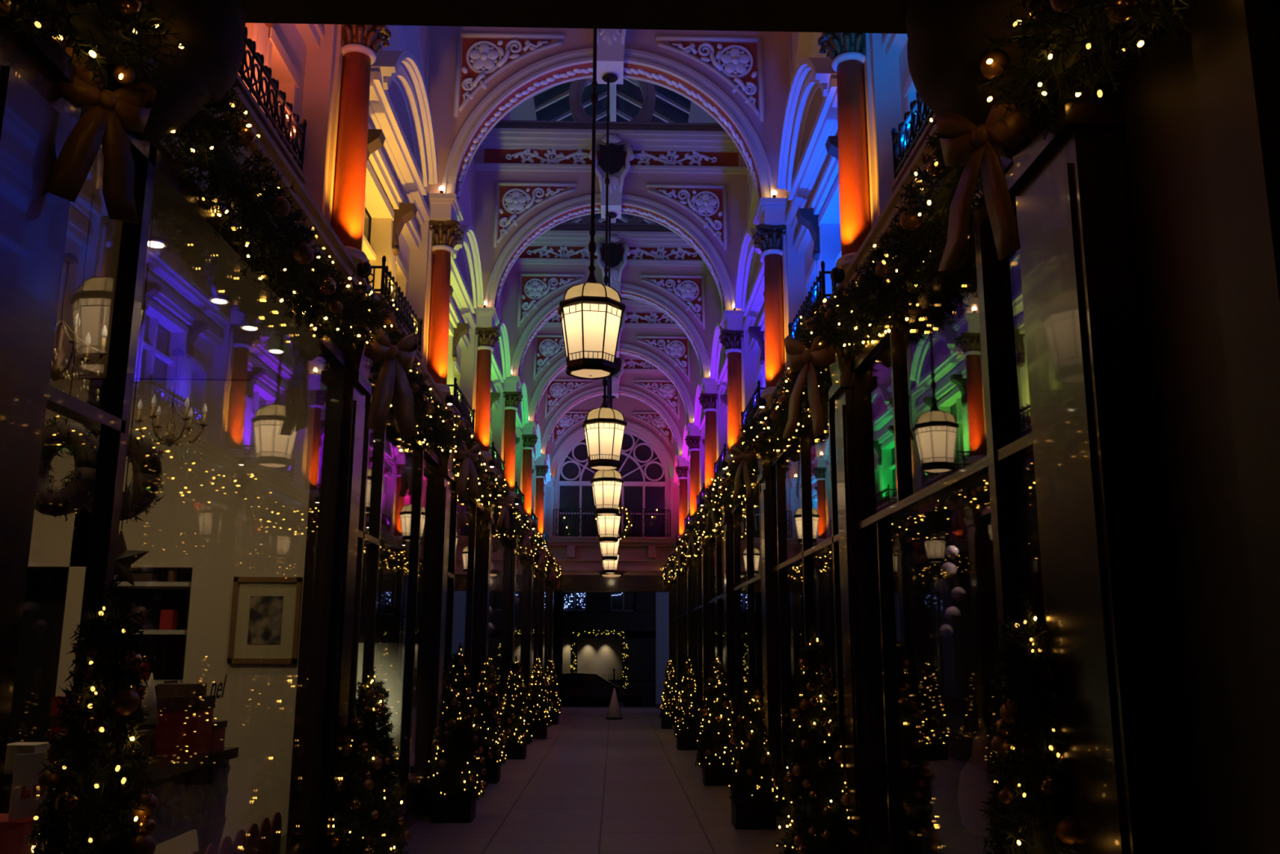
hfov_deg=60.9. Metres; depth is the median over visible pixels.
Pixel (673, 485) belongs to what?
trim
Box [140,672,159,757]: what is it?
cone tree
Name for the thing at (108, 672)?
tree
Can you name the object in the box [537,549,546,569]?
ribbon bow
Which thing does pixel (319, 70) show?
wall
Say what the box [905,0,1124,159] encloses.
trim
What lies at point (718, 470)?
iron balcony
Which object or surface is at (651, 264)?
trim
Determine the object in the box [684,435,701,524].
column
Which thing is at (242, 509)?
wall
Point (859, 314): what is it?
garland
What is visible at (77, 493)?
twig wreath
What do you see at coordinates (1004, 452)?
window
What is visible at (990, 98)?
light
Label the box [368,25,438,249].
trim
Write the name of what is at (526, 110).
ceiling
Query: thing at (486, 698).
tree
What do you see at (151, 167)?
window
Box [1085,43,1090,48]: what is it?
light
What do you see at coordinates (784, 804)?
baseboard
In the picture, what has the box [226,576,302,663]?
framed print
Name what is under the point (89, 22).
garland
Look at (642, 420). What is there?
wall
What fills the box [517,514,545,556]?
garland
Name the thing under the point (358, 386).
pillar
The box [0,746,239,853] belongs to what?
display table
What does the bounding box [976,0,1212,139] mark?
garland
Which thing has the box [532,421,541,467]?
trim
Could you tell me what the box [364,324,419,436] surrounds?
ribbon bow
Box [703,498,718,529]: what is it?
ribbon bow
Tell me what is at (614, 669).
railing
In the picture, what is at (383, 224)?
window
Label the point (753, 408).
iron balcony
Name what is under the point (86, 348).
candle
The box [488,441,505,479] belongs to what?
iron balcony
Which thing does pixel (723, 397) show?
window
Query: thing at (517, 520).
garland
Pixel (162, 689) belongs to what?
gift box
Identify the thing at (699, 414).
trim
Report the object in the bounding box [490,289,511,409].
trim
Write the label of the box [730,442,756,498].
ribbon bow
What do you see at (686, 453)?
trim
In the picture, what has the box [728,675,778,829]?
tree
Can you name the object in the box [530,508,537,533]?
iron balcony
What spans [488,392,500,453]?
window
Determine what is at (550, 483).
trim
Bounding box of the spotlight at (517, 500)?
[514,497,519,505]
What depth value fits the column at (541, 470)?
29.68 m
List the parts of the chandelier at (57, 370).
stem, arm, flame bulb, arm, arm, flame bulb, flame bulb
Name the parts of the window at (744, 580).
pane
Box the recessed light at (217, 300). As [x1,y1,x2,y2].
[208,296,230,304]
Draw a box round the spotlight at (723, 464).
[720,461,728,471]
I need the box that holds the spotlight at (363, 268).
[356,261,371,284]
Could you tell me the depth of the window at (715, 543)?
19.20 m
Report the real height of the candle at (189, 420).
0.085 m
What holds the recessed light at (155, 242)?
in the ceiling at (179, 312)
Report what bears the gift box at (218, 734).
on the display table
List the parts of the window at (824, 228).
frame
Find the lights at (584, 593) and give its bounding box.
[564,592,585,608]
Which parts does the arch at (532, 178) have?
spandrel panel, spandrel frame, rope moulding, frieze panel, cornice moulding, spandrel frame, spandrel panel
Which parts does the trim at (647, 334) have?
spandrel frame, spandrel panel, rope moulding, cornice moulding, frieze panel, spandrel frame, spandrel panel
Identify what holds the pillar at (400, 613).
attached to the wall at (319, 70)
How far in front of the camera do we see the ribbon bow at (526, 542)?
20.85 m
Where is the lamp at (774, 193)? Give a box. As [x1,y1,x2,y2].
[771,190,777,197]
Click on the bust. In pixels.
(973, 787)
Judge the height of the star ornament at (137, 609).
0.193 m
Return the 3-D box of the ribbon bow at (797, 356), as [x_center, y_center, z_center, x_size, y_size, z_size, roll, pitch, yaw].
[1.263,-0.318,8.197,0.105,0.835,0.555,9,-14,-35]
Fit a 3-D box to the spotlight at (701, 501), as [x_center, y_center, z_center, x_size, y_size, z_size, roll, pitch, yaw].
[1.197,1.471,20.998,0.112,0.110,0.219,1,-12,-1]
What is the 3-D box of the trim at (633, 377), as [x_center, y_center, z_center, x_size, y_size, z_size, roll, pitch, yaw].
[-0.761,-1.369,30.427,4.620,5.020,0.770,1,-12,-1]
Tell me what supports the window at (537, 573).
in the wall at (319, 70)
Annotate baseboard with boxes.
[272,718,522,853]
[674,700,922,853]
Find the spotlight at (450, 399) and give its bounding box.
[444,394,454,407]
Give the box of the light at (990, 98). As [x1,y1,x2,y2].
[986,96,992,102]
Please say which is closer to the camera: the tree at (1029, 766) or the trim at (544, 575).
the tree at (1029, 766)
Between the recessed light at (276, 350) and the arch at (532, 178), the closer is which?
the recessed light at (276, 350)
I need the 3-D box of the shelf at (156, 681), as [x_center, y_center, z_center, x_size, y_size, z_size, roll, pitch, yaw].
[-3.958,2.070,8.811,0.620,0.035,0.430,1,-12,-1]
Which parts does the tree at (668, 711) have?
planter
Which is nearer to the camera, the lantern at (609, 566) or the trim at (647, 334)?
the trim at (647, 334)
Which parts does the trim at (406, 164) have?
blind arch plate, spandrel frame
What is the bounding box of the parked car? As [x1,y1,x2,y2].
[553,671,643,706]
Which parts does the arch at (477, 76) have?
spandrel panel, spandrel frame, rope moulding, spandrel frame, spandrel panel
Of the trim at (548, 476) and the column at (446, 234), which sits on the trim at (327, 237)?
the column at (446, 234)
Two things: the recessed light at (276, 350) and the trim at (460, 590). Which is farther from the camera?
the trim at (460, 590)
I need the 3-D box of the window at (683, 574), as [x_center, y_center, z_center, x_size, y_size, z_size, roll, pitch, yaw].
[1.147,5.141,26.985,0.080,3.400,3.950,1,-12,-1]
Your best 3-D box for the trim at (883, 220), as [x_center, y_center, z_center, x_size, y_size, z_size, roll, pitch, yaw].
[1.696,1.146,19.326,0.720,0.240,29.620,1,-12,-1]
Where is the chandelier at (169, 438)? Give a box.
[133,347,208,461]
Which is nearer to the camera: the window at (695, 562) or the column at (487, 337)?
the column at (487, 337)
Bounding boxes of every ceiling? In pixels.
[53,169,316,379]
[501,97,718,123]
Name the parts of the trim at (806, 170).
spandrel frame, blind arch plate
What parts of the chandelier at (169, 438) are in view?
flame bulb, arm, flame bulb, arm, flame bulb, arm, stem, arm, arm, flame bulb, flame bulb, arm, flame bulb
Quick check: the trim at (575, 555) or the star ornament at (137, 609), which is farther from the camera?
the trim at (575, 555)
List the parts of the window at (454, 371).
frame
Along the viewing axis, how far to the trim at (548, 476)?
32.98 m
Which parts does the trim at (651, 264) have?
spandrel panel, spandrel frame, frieze panel, cornice moulding, rope moulding, spandrel frame, spandrel panel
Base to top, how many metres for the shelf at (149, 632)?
0.035 m
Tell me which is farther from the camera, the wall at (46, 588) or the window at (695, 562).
the window at (695, 562)
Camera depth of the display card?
4.56 m
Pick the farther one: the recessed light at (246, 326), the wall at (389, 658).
the wall at (389, 658)
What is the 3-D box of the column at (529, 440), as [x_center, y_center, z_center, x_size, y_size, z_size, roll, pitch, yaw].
[-2.648,1.219,25.489,0.440,2.052,0.440,1,-12,-1]
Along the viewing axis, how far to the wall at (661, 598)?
46.15 m
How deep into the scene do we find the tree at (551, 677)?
25.73 m
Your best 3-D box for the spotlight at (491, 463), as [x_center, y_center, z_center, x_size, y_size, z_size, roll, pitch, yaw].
[-2.263,0.572,16.680,0.112,0.110,0.219,1,-12,-1]
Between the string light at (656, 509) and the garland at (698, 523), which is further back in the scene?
the string light at (656, 509)
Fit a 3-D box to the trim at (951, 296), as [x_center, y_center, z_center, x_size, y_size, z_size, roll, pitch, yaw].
[1.602,0.990,16.543,0.430,0.570,35.130,1,-12,-1]
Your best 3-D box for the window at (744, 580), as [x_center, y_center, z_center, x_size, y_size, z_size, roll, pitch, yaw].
[1.442,2.538,14.262,0.080,3.400,3.950,1,-12,-1]
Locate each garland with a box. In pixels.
[0,0,195,126]
[158,79,398,351]
[368,298,472,455]
[452,413,509,506]
[493,478,529,537]
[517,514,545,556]
[533,533,554,570]
[545,551,561,581]
[570,629,628,687]
[660,555,676,582]
[666,538,686,571]
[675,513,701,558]
[688,477,723,537]
[706,422,759,508]
[737,309,831,457]
[800,118,1008,355]
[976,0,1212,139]
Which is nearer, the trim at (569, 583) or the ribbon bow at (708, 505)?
the ribbon bow at (708, 505)
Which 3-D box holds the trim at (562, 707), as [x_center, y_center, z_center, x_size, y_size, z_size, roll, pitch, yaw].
[-0.904,8.753,32.953,4.200,0.500,0.700,1,-12,-1]
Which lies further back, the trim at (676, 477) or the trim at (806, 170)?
the trim at (676, 477)
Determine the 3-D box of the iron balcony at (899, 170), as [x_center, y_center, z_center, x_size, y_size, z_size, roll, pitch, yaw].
[1.855,-1.910,6.187,0.380,0.480,2.000,1,-12,-1]
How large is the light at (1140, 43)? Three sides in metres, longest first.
0.026 x 0.018 x 0.016 m
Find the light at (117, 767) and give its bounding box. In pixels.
[115,764,119,771]
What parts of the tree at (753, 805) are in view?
planter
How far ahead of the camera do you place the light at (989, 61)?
4.03 m
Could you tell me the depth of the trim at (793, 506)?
12.04 m
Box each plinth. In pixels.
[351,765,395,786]
[921,830,999,853]
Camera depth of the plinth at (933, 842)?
6.72 m
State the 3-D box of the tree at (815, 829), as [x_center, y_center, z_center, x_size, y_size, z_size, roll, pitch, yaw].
[1.292,2.406,7.952,0.627,1.927,0.604,7,-13,-30]
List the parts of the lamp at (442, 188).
bulb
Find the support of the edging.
on the baseboard at (412, 809)
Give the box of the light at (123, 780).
[121,777,125,783]
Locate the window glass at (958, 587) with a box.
[678,32,1048,830]
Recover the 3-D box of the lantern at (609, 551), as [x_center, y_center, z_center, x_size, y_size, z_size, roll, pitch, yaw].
[-0.696,0.700,25.641,0.503,4.872,0.503,2,-12,-8]
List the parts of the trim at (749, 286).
spandrel frame, blind arch plate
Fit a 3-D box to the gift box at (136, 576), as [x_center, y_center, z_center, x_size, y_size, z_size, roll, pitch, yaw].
[-4.073,1.236,8.892,0.220,0.070,0.120,1,-12,-1]
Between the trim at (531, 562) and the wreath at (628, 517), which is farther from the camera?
the wreath at (628, 517)
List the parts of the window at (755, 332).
frame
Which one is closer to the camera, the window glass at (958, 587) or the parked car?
the window glass at (958, 587)
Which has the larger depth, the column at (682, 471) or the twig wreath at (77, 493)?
the column at (682, 471)
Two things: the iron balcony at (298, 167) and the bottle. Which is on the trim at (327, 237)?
the iron balcony at (298, 167)
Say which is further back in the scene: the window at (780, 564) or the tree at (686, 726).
the tree at (686, 726)
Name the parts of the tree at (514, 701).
planter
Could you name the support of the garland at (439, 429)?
attached to the wall at (319, 70)
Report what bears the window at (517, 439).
in the wall at (319, 70)
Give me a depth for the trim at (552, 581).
33.22 m
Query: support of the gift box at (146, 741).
on the display table
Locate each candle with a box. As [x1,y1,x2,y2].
[72,326,78,340]
[84,344,88,358]
[100,337,105,351]
[137,408,141,419]
[151,404,155,415]
[156,414,159,425]
[184,406,187,417]
[187,417,191,427]
[202,413,205,423]
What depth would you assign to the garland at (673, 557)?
26.95 m
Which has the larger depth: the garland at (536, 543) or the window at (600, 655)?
the window at (600, 655)
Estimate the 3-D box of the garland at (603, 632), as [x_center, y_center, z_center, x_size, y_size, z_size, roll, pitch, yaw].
[-1.585,9.182,42.830,2.325,2.353,0.289,1,-12,-1]
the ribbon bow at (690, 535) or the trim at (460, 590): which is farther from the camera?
the ribbon bow at (690, 535)
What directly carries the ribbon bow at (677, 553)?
attached to the wreath at (683, 540)
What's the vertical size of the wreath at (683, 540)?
0.745 m
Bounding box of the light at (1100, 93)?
[1097,89,1102,97]
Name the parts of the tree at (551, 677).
planter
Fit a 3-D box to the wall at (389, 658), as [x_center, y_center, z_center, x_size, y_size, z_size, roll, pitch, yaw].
[-3.422,2.914,11.663,1.750,1.180,0.070,1,-12,-1]
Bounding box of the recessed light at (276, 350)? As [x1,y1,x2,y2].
[266,347,285,353]
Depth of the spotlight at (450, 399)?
12.35 m
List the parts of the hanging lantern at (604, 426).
glass panel, glass panel, glass, dome glass, hanging rod, glass panel, glass panel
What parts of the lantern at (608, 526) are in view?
glass panel, hanging rod, glass panel, glass panel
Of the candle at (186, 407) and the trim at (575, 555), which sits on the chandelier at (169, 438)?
the candle at (186, 407)
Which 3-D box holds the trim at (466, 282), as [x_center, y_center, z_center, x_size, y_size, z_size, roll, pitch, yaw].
[-2.511,-3.375,15.380,0.420,3.660,4.000,1,-12,-1]
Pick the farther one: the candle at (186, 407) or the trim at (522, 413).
the trim at (522, 413)
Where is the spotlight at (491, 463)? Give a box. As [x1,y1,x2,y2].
[488,459,495,468]
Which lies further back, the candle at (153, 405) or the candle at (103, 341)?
the candle at (153, 405)
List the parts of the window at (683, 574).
pane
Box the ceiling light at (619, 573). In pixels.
[599,569,623,577]
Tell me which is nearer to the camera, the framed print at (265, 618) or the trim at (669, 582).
the framed print at (265, 618)
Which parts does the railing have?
rail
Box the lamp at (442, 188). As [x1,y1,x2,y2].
[439,186,444,193]
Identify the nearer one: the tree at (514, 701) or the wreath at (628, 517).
the tree at (514, 701)
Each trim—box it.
[0,0,106,802]
[80,0,245,154]
[90,115,519,544]
[211,84,549,555]
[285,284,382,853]
[294,23,324,47]
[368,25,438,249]
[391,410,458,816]
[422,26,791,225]
[448,157,484,350]
[450,471,495,692]
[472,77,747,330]
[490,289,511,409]
[501,214,721,393]
[508,507,519,683]
[515,379,528,449]
[520,297,702,435]
[526,532,535,715]
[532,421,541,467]
[534,353,688,466]
[539,568,546,679]
[543,451,551,488]
[545,476,555,486]
[547,536,675,575]
[549,580,554,660]
[552,574,669,592]
[562,706,662,708]
[668,580,671,670]
[669,477,679,488]
[673,453,679,485]
[675,568,679,705]
[682,422,690,466]
[684,533,691,679]
[685,124,940,533]
[693,381,705,448]
[698,509,707,732]
[700,0,1187,544]
[710,309,727,412]
[720,473,763,756]
[734,168,764,352]
[754,413,806,816]
[776,31,838,253]
[819,290,933,853]
[881,33,907,57]
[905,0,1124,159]
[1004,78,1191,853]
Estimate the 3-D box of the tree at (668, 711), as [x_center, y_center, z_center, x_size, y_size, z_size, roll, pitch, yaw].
[0.673,5.993,24.517,0.514,1.538,0.530,2,-12,-11]
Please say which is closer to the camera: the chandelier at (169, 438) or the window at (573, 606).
the chandelier at (169, 438)
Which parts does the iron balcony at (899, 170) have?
rail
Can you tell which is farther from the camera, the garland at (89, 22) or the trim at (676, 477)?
the trim at (676, 477)
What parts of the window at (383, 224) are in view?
pane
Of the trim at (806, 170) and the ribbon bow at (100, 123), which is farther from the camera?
the trim at (806, 170)
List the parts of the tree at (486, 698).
planter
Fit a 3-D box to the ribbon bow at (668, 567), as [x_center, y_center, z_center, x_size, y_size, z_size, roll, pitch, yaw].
[0.796,3.935,29.414,0.063,0.499,0.324,9,-14,-35]
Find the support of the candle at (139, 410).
on the chandelier at (169, 438)
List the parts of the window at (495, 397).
frame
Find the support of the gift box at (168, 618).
on the shelf at (149, 632)
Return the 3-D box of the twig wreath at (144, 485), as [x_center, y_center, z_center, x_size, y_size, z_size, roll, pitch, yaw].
[-2.627,-0.290,5.629,0.476,1.596,0.241,1,-12,-1]
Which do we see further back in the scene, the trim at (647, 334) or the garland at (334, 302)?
the trim at (647, 334)
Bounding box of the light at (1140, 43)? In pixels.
[1137,40,1144,47]
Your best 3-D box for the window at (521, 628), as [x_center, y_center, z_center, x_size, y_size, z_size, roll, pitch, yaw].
[-2.534,4.240,22.663,0.080,3.400,3.950,1,-12,-1]
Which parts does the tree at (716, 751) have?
planter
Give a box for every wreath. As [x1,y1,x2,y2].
[34,192,99,521]
[84,426,165,524]
[593,503,633,539]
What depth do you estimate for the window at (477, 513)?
15.12 m
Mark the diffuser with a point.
(606, 575)
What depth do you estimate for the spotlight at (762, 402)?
12.43 m
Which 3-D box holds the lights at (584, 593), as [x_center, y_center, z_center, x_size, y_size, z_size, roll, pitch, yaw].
[-2.616,6.950,43.563,0.920,0.628,0.040,1,-12,-1]
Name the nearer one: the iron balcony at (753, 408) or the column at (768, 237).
the column at (768, 237)
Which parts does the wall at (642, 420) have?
spandrel frame, spandrel panel, spandrel frame, spandrel panel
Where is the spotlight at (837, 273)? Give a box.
[830,266,844,288]
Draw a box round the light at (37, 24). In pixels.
[34,21,41,27]
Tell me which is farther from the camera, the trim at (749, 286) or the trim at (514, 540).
the trim at (514, 540)
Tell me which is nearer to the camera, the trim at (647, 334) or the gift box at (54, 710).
the gift box at (54, 710)
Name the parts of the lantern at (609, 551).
glass panel, glass panel, hanging rod, glass panel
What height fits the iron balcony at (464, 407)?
0.480 m
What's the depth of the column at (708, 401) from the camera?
21.29 m
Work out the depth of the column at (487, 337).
16.94 m
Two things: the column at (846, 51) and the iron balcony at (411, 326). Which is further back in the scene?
the iron balcony at (411, 326)
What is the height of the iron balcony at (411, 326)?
0.480 m
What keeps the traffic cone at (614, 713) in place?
on the floor
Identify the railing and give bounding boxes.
[601,668,642,693]
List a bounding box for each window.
[46,108,348,853]
[237,22,299,156]
[343,380,440,808]
[361,128,417,325]
[440,473,485,760]
[446,285,470,410]
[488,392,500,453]
[488,520,511,728]
[513,543,529,691]
[515,437,519,444]
[529,564,542,700]
[533,78,690,223]
[542,577,551,683]
[556,431,666,537]
[562,637,622,679]
[563,591,586,610]
[610,592,635,610]
[671,577,677,697]
[680,564,687,700]
[690,550,702,717]
[706,521,725,710]
[720,394,727,404]
[729,478,764,746]
[747,292,765,397]
[769,391,848,826]
[795,135,841,303]
[850,196,1033,853]
[903,74,930,150]
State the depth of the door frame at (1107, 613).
3.88 m
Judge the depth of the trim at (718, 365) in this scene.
20.18 m
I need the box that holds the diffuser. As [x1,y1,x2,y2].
[601,574,621,577]
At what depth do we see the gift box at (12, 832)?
4.43 m
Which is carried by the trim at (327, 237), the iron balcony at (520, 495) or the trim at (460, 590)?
the iron balcony at (520, 495)
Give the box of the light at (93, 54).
[88,50,96,57]
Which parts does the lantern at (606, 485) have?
glass panel, glass, dome glass, hanging rod, glass panel, glass panel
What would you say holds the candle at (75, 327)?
on the chandelier at (57, 370)
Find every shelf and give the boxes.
[113,581,191,589]
[120,629,186,635]
[139,679,182,685]
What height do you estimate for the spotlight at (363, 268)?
0.110 m
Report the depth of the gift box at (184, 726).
6.20 m
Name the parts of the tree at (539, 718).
planter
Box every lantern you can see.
[557,28,626,379]
[582,79,626,470]
[590,216,624,515]
[595,377,622,542]
[598,376,621,560]
[600,397,619,573]
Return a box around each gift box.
[0,813,51,853]
[4,742,50,769]
[50,695,71,715]
[120,729,151,768]
[124,573,158,582]
[133,687,146,711]
[139,662,150,680]
[152,695,216,755]
[155,683,207,696]
[159,609,177,629]
[164,680,177,683]
[210,720,227,751]
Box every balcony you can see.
[234,26,306,183]
[369,255,422,358]
[446,377,475,438]
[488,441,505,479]
[513,480,524,512]
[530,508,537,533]
[542,528,547,548]
[552,507,671,537]
[675,529,679,548]
[684,509,689,533]
[696,482,705,513]
[714,443,728,479]
[740,380,765,439]
[787,260,833,340]
[890,92,937,191]
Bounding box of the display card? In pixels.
[8,751,55,820]
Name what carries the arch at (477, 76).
attached to the wall at (319, 70)
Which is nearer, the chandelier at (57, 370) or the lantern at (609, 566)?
the chandelier at (57, 370)
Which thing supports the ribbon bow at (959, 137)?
attached to the window glass at (958, 587)
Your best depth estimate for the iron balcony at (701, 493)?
23.22 m
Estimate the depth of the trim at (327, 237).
7.14 m
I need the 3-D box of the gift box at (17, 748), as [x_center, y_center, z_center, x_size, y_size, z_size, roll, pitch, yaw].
[-3.114,1.665,5.509,0.180,0.120,0.180,1,-12,-1]
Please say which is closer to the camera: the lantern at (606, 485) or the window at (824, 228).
the window at (824, 228)
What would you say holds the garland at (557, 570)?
attached to the wall at (319, 70)
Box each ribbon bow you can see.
[47,47,156,222]
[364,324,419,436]
[453,439,480,497]
[497,495,512,528]
[520,526,533,553]
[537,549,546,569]
[548,563,556,581]
[556,577,560,589]
[665,564,673,582]
[673,549,683,570]
[685,528,697,554]
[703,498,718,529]
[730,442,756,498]
[782,330,835,439]
[935,102,1032,271]
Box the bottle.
[167,567,177,582]
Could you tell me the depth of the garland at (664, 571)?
31.06 m
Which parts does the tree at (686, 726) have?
planter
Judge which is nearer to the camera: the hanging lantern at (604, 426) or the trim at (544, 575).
the hanging lantern at (604, 426)
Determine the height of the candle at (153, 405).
0.085 m
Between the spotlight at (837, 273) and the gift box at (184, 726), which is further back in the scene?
the spotlight at (837, 273)
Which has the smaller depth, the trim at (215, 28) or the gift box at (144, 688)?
the trim at (215, 28)
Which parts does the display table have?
leg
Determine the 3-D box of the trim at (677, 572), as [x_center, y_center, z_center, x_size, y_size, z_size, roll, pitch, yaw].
[1.198,5.498,29.124,0.620,4.360,0.440,1,-12,-1]
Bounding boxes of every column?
[331,24,391,265]
[426,219,463,396]
[475,326,500,460]
[502,391,522,497]
[521,434,537,523]
[534,465,548,540]
[675,466,688,539]
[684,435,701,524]
[698,392,718,499]
[719,328,743,462]
[752,223,786,399]
[817,32,871,271]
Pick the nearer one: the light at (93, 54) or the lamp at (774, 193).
the light at (93, 54)
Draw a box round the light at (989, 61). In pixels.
[986,58,992,63]
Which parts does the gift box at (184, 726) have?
lid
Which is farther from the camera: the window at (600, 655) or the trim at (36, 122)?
the window at (600, 655)
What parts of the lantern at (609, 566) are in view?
glass panel, glass panel, glass panel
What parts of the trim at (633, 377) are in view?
spandrel panel, spandrel frame, rope moulding, cornice moulding, frieze panel, spandrel frame, spandrel panel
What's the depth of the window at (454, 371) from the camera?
15.70 m
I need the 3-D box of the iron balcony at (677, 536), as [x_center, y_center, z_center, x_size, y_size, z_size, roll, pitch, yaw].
[1.263,3.296,31.633,0.380,0.480,2.000,1,-12,-1]
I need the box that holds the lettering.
[208,674,226,699]
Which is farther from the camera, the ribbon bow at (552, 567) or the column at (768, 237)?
the ribbon bow at (552, 567)
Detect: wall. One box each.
[7,567,192,743]
[27,378,316,853]
[60,23,546,695]
[355,642,405,756]
[545,395,678,537]
[552,591,655,706]
[655,592,668,703]
[1120,0,1279,853]
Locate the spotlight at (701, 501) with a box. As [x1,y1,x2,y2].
[699,499,704,506]
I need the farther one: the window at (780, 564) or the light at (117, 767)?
the window at (780, 564)
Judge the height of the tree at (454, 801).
1.797 m
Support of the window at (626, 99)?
attached to the ceiling at (526, 110)
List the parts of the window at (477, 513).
pane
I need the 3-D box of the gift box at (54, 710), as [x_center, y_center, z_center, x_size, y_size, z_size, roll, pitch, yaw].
[-3.080,1.508,5.889,0.140,0.100,0.140,1,-12,-1]
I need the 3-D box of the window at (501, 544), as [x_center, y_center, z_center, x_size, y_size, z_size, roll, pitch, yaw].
[-2.435,3.373,18.422,0.080,3.400,3.950,1,-12,-1]
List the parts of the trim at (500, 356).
spandrel frame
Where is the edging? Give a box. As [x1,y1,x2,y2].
[191,812,281,853]
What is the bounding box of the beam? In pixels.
[244,0,909,33]
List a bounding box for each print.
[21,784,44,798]
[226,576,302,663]
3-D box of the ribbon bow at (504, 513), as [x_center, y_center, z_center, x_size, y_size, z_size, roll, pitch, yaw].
[-2.072,1.302,16.621,0.063,0.501,0.334,-7,-14,33]
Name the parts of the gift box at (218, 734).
lid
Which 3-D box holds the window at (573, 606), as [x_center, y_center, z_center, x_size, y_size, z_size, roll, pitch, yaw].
[-2.618,7.000,43.624,1.040,0.760,0.060,1,-12,-1]
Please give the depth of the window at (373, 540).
10.56 m
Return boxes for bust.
[956,732,1006,836]
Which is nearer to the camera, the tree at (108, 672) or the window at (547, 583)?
the tree at (108, 672)
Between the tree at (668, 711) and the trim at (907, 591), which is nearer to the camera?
the trim at (907, 591)
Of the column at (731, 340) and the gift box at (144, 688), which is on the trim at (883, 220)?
the column at (731, 340)
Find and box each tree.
[24,573,158,853]
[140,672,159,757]
[331,666,410,853]
[422,642,487,822]
[469,655,506,783]
[496,655,532,759]
[522,655,551,738]
[543,655,562,724]
[658,657,680,728]
[671,655,702,750]
[693,653,737,785]
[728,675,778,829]
[774,622,851,853]
[978,586,1078,853]
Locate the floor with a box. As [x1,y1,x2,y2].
[400,707,793,853]
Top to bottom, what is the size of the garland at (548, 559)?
0.719 m
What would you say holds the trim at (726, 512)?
attached to the window glass at (958, 587)
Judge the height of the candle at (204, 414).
0.085 m
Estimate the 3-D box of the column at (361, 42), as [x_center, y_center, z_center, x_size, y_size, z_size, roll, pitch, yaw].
[-2.254,-2.252,8.525,0.440,2.052,0.440,1,-12,-1]
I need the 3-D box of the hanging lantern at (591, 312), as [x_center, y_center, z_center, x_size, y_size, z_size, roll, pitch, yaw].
[-0.362,-2.772,8.676,0.503,4.872,0.503,2,-12,-8]
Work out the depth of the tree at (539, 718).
21.59 m
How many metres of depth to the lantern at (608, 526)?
20.81 m
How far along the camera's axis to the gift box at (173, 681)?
6.71 m
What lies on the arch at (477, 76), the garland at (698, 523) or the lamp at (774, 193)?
the lamp at (774, 193)
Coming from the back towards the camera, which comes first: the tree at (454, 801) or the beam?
the tree at (454, 801)
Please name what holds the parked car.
on the floor
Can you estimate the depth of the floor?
12.45 m
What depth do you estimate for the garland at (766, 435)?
10.07 m
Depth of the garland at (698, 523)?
18.44 m
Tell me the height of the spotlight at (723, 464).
0.110 m
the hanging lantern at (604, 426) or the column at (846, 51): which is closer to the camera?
the column at (846, 51)
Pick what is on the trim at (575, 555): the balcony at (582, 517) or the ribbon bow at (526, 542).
the balcony at (582, 517)
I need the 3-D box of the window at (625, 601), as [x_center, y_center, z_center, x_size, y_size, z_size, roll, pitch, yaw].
[-0.668,7.017,43.666,1.040,0.760,0.060,1,-12,-1]
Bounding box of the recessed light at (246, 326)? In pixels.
[240,324,260,330]
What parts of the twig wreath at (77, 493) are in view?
cord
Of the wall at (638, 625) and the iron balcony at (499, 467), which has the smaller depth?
the iron balcony at (499, 467)
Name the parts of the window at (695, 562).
pane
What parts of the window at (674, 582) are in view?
pane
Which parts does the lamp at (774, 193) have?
bulb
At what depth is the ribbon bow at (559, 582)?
33.50 m
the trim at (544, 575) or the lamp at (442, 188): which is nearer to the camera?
the lamp at (442, 188)
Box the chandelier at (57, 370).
[49,252,108,401]
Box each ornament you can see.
[114,220,152,586]
[124,601,153,626]
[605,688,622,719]
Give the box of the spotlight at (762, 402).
[756,397,766,410]
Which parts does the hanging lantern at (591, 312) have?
glass panel, glass panel, glass, dome glass, hanging rod, glass panel, glass panel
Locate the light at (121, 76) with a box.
[119,73,123,79]
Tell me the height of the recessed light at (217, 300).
0.016 m
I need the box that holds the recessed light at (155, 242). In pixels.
[147,238,168,248]
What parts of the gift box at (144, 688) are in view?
lid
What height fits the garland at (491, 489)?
0.745 m
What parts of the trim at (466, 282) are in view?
blind arch plate, spandrel frame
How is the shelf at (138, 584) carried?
attached to the wall at (46, 588)
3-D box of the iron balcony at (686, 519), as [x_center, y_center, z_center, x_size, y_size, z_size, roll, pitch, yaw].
[1.362,2.429,27.392,0.380,0.480,2.000,1,-12,-1]
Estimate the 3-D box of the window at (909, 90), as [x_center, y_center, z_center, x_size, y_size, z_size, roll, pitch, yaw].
[2.034,-2.603,6.486,0.460,1.520,3.240,1,-12,-1]
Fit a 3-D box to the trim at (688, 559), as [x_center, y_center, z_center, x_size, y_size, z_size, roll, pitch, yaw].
[1.296,4.630,24.883,0.620,4.360,0.440,1,-12,-1]
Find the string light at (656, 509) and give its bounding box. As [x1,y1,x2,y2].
[563,509,657,528]
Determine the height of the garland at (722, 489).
0.745 m
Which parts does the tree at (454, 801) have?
planter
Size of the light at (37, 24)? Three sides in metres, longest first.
0.022 x 0.016 x 0.014 m
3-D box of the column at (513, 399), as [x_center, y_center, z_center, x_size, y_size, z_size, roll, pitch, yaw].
[-2.550,0.351,21.248,0.440,2.052,0.440,1,-12,-1]

